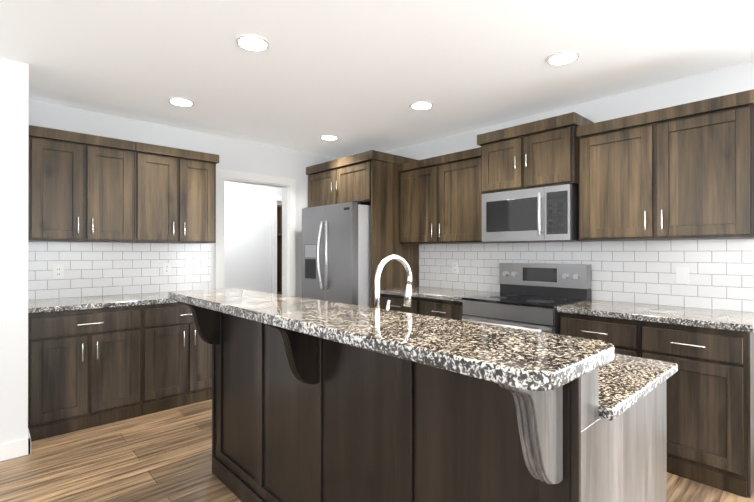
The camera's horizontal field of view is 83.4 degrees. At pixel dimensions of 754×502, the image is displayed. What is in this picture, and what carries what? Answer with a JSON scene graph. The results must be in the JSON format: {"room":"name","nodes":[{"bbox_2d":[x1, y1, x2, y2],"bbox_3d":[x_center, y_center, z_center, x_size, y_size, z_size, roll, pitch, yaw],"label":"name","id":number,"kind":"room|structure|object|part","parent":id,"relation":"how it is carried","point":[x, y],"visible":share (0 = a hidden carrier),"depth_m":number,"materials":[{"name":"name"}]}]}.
{"room":"kitchen","nodes":[
{"label":"kitchen","id":0,"kind":"room"},
{"bbox_2d":[0,58,28,444],"bbox_3d":[-3.935,0.048,1.709,3.862,2.500,0.819,0,0,-43],"label":"wall","id":1,"kind":"structure","parent":0,"point":[14,109],"depth_m":2.67,"materials":[{"name":"white paint"}]},
{"bbox_2d":[0,436,30,460],"bbox_3d":[-3.647,1.247,1.404,3.876,0.100,0.013,0,0,-43],"label":"baseboard","id":2,"kind":"structure","parent":1,"relation":"attached to","point":[15,449],"depth_m":2.66,"materials":[{"name":"white wood"}]},
{"bbox_2d":[29,100,338,299],"bbox_3d":[-3.021,0.051,3.193,7.220,2.500,0.120,0,0,-43],"label":"wall","id":3,"kind":"structure","parent":0,"point":[246,156],"depth_m":4.34,"materials":[{"name":"white paint"}]},
{"bbox_2d":[28,241,210,299],"bbox_3d":[-2.244,0.156,3.822,1.486,0.464,0.008,0,0,-43],"label":"tile backsplash","id":4,"kind":"structure","parent":3,"relation":"attached to","point":[102,268],"depth_m":3.74,"materials":[{"name":"white tile"}]},
{"bbox_2d":[53,265,63,278],"bbox_3d":[-2.611,0.169,3.472,0.072,0.115,0.007,0,0,-43],"label":"electrical outlet","id":5,"kind":"object","parent":4,"relation":"attached to","point":[58,271],"depth_m":3.47,"materials":[{"name":"white plastic"}]},
{"bbox_2d":[163,263,170,274],"bbox_3d":[-2.001,0.171,4.035,0.072,0.115,0.007,0,0,-43],"label":"electrical outlet","id":6,"kind":"object","parent":4,"relation":"attached to","point":[166,266],"depth_m":4.03,"materials":[{"name":"white plastic"}]},
{"bbox_2d":[28,125,218,242],"bbox_3d":[-2.139,-0.497,3.674,1.427,0.840,0.365,0,0,-43],"label":"wall cabinet","id":7,"kind":"object","parent":3,"relation":"attached to","point":[82,187],"visible":0.98,"depth_m":3.48,"materials":[{"name":"brown wood"}]},
{"bbox_2d":[215,168,295,296],"bbox_3d":[-1.356,0.228,4.721,0.950,2.155,0.143,0,0,-43],"label":"door frame","id":8,"kind":"structure","parent":3,"relation":"attached to","point":[287,186],"depth_m":4.84,"materials":[{"name":"white wood"}]},
{"bbox_2d":[224,181,281,292],"bbox_3d":[-1.959,0.059,6.378,4.100,2.500,0.120,0,0,-43],"label":"wall","id":9,"kind":"structure","parent":0,"point":[247,239],"depth_m":6.33,"materials":[{"name":"white paint"}]},
{"bbox_2d":[238,183,253,189],"bbox_3d":[-1.946,-0.961,6.300,0.250,0.070,0.013,0,0,-43],"label":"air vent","id":10,"kind":"object","parent":9,"relation":"in","point":[245,186],"visible":1,"depth_m":6.29,"materials":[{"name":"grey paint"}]},
{"bbox_2d":[271,195,281,293],"bbox_3d":[-1.308,0.218,6.970,1.010,2.185,0.143,0,0,-43],"label":"door frame","id":11,"kind":"structure","parent":9,"relation":"attached to","point":[275,199],"depth_m":6.60,"materials":[{"name":"white wood"}]},
{"bbox_2d":[0,399,753,501],"bbox_3d":[-1.065,1.323,2.001,8.720,0.050,10.920,0,0,-43],"label":"floor","id":12,"kind":"structure","parent":0,"point":[164,456],"depth_m":2.53,"materials":[{"name":"brown wood"}]},
{"bbox_2d":[28,305,143,441],"bbox_3d":[-2.318,0.864,3.333,0.700,0.876,0.620,0,0,-43],"label":"base cabinet","id":13,"kind":"object","parent":12,"relation":"on","point":[89,368],"depth_m":3.08,"materials":[{"name":"brown wood"}]},
{"bbox_2d":[28,292,178,313],"bbox_3d":[-2.043,0.407,3.570,1.436,0.037,0.645,0,0,-43],"label":"countertop","id":14,"kind":"structure","parent":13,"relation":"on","point":[66,304],"depth_m":3.25,"materials":[{"name":"stone"}]},
{"bbox_2d":[144,302,211,414],"bbox_3d":[-1.804,0.865,3.808,0.700,0.876,0.620,0,0,-43],"label":"base cabinet","id":15,"kind":"object","parent":12,"relation":"on","point":[177,362],"depth_m":3.50,"materials":[{"name":"brown wood"}]},
{"bbox_2d":[277,205,281,294],"bbox_3d":[-2.122,0.214,8.102,1.400,2.200,0.515,0,0,-43],"label":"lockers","id":16,"kind":"object","parent":12,"relation":"on","point":[279,249],"visible":0.02,"depth_m":8.38,"materials":[{"name":"brown wood"}]},
{"bbox_2d":[302,201,370,306],"bbox_3d":[-0.263,0.405,4.771,0.950,1.800,0.910,0,0,-43],"label":"fridge","id":17,"kind":"object","parent":12,"relation":"on","point":[336,252],"visible":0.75,"depth_m":4.34,"materials":[{"name":"silver metal"}]},
{"bbox_2d":[306,150,418,307],"bbox_3d":[-0.194,0.148,4.903,0.740,2.315,1.194,0,0,-43],"label":"surround","id":18,"kind":"object","parent":12,"relation":"on","point":[371,178],"visible":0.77,"depth_m":4.45,"materials":[{"name":"brown wood"}]},
{"bbox_2d":[168,288,613,501],"bbox_3d":[-0.303,0.765,1.755,0.415,1.064,2.258,0,0,-43],"label":"kitchen island","id":19,"kind":"object","parent":12,"relation":"on","point":[301,417],"depth_m":1.41,"materials":[{"name":"brown wood"}]},
{"bbox_3d":[-0.303,0.253,1.756,0.415,0.039,2.258,0,0,-43],"label":"kitchen island cap","id":20,"kind":"part","parent":19,"relation":"part of","materials":[{"name":"stone"}]},
{"bbox_2d":[380,293,463,319],"bbox_3d":[0.608,0.866,4.122,0.620,0.876,1.071,0,0,-43],"label":"base cabinet","id":21,"kind":"object","parent":12,"relation":"on","point":[422,306],"depth_m":3.85,"materials":[{"name":"brown wood"}]},
{"bbox_2d":[462,263,591,333],"bbox_3d":[1.172,0.704,3.390,0.743,1.195,0.764,0,0,-43],"label":"range","id":22,"kind":"object","parent":12,"relation":"on","point":[532,296],"visible":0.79,"depth_m":3.36,"materials":[{"name":"silver metal"}]},
{"bbox_2d":[560,312,753,497],"bbox_3d":[1.835,0.862,2.793,0.620,0.876,1.008,0,0,-43],"label":"base cabinet","id":23,"kind":"object","parent":12,"relation":"on","point":[710,406],"depth_m":2.37,"materials":[{"name":"brown wood"}]},
{"bbox_2d":[380,286,753,331],"bbox_3d":[1.207,0.406,3.455,0.645,0.037,2.866,0,0,-43],"label":"countertop","id":24,"kind":"structure","parent":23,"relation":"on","point":[719,319],"depth_m":2.75,"materials":[{"name":"stone"}]},
{"bbox_3d":[0.078,0.860,2.030,0.655,0.876,2.050,0,0,-43],"label":"kitchen island","id":25,"kind":"object","parent":12,"relation":"on","visible":0},
{"bbox_2d":[212,345,666,501],"bbox_3d":[0.013,0.786,1.971,0.747,1.025,2.090,0,0,-43],"label":"island base","id":26,"kind":"object","parent":25,"relation":"attached to","point":[623,456],"visible":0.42,"depth_m":1.17,"materials":[{"name":"brown wood"}]},
{"bbox_2d":[598,353,677,420],"bbox_3d":[0.070,0.399,2.020,0.629,0.030,2.145,0,0,-43],"label":"island countertop","id":27,"kind":"structure","parent":25,"relation":"on","point":[626,382],"depth_m":1.26,"materials":[{"name":"stone"}]},
{"bbox_2d":[374,255,411,309],"bbox_3d":[0.083,0.200,1.919,0.252,0.368,0.092,0,0,-43],"label":"faucet","id":28,"kind":"object","parent":27,"relation":"on","point":[408,289],"visible":0.77,"depth_m":1.91,"materials":[{"name":"silver metal"}]},
{"bbox_2d":[0,0,753,157],"bbox_3d":[-0.443,-1.231,0.405,7.460,0.050,7.720,0,0,-43],"label":"ceiling","id":29,"kind":"structure","parent":0,"point":[357,76],"depth_m":2.64,"materials":[{"name":"white paint"}]},
{"bbox_2d":[168,97,193,106],"bbox_3d":[-1.569,-1.193,3.393,0.189,0.009,0.189,0,0,41],"label":"recessed light","id":30,"kind":"object","parent":29,"relation":"in","point":[178,101],"depth_m":3.37,"materials":[{"name":"white"}]},
{"bbox_2d":[235,34,269,51],"bbox_3d":[-0.716,-1.195,2.439,0.189,0.009,0.189,0,0,41],"label":"recessed light","id":31,"kind":"object","parent":29,"relation":"in","point":[251,42],"depth_m":2.43,"materials":[{"name":"white"}]},
{"bbox_2d":[320,135,337,139],"bbox_3d":[-0.501,-1.190,4.448,0.189,0.009,0.189,0,0,41],"label":"recessed light","id":32,"kind":"object","parent":29,"relation":"in","point":[325,137],"depth_m":4.42,"materials":[{"name":"white"}]},
{"bbox_2d":[410,101,432,109],"bbox_3d":[0.366,-1.193,3.479,0.189,0.009,0.189,0,0,38],"label":"recessed light","id":33,"kind":"object","parent":29,"relation":"in","point":[420,105],"depth_m":3.46,"materials":[{"name":"white"}]},
{"bbox_2d":[546,50,579,65],"bbox_3d":[1.153,-1.195,2.626,0.189,0.009,0.189,0,0,41],"label":"recessed light","id":34,"kind":"object","parent":29,"relation":"in","point":[569,56],"depth_m":2.61,"materials":[{"name":"white"}]},
{"bbox_2d":[386,61,753,311],"bbox_3d":[2.213,0.051,2.935,0.120,2.500,7.600,0,0,-43],"label":"wall","id":35,"kind":"structure","parent":0,"point":[724,81],"depth_m":3.15,"materials":[{"name":"white paint"}]},
{"bbox_2d":[397,147,489,243],"bbox_3d":[0.696,-0.496,4.217,0.365,0.840,1.056,0,0,-43],"label":"wall cabinet","id":36,"kind":"object","parent":35,"relation":"attached to","point":[441,199],"visible":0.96,"depth_m":4.07,"materials":[{"name":"brown wood"}]},
{"bbox_2d":[482,184,587,242],"bbox_3d":[1.290,-0.285,3.500,0.458,0.419,0.758,0,0,-43],"label":"microwave","id":37,"kind":"object","parent":35,"relation":"attached to","point":[544,214],"visible":1,"depth_m":3.32,"materials":[{"name":"silver metal"}]},
{"bbox_2d":[477,112,593,193],"bbox_3d":[1.298,-0.753,3.511,0.440,0.510,0.831,0,0,-43],"label":"wall cabinet","id":38,"kind":"object","parent":35,"relation":"attached to","point":[541,153],"visible":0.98,"depth_m":3.33,"materials":[{"name":"brown wood"}]},
{"bbox_2d":[419,238,753,311],"bbox_3d":[1.442,0.156,3.674,0.008,0.464,2.862,0,0,-43],"label":"tile backsplash","id":39,"kind":"structure","parent":35,"relation":"attached to","point":[721,274],"depth_m":3.16,"materials":[{"name":"white tile"}]},
{"bbox_2d":[452,262,457,272],"bbox_3d":[0.802,0.172,4.355,0.006,0.115,0.072,0,0,-43],"label":"electrical outlet","id":40,"kind":"object","parent":39,"relation":"attached to","point":[454,264],"depth_m":4.35,"materials":[{"name":"white plastic"}]},
{"bbox_2d":[676,267,688,283],"bbox_3d":[2.115,0.168,2.932,0.007,0.115,0.072,0,0,-43],"label":"electrical outlet","id":41,"kind":"object","parent":39,"relation":"attached to","point":[682,275],"depth_m":2.93,"materials":[{"name":"white plastic"}]},
{"bbox_2d":[577,89,753,240],"bbox_3d":[1.936,-0.499,2.873,0.365,0.840,1.003,0,0,-43],"label":"wall cabinet","id":42,"kind":"object","parent":35,"relation":"attached to","point":[682,172],"visible":1,"depth_m":2.71,"materials":[{"name":"brown wood"}]}
]}

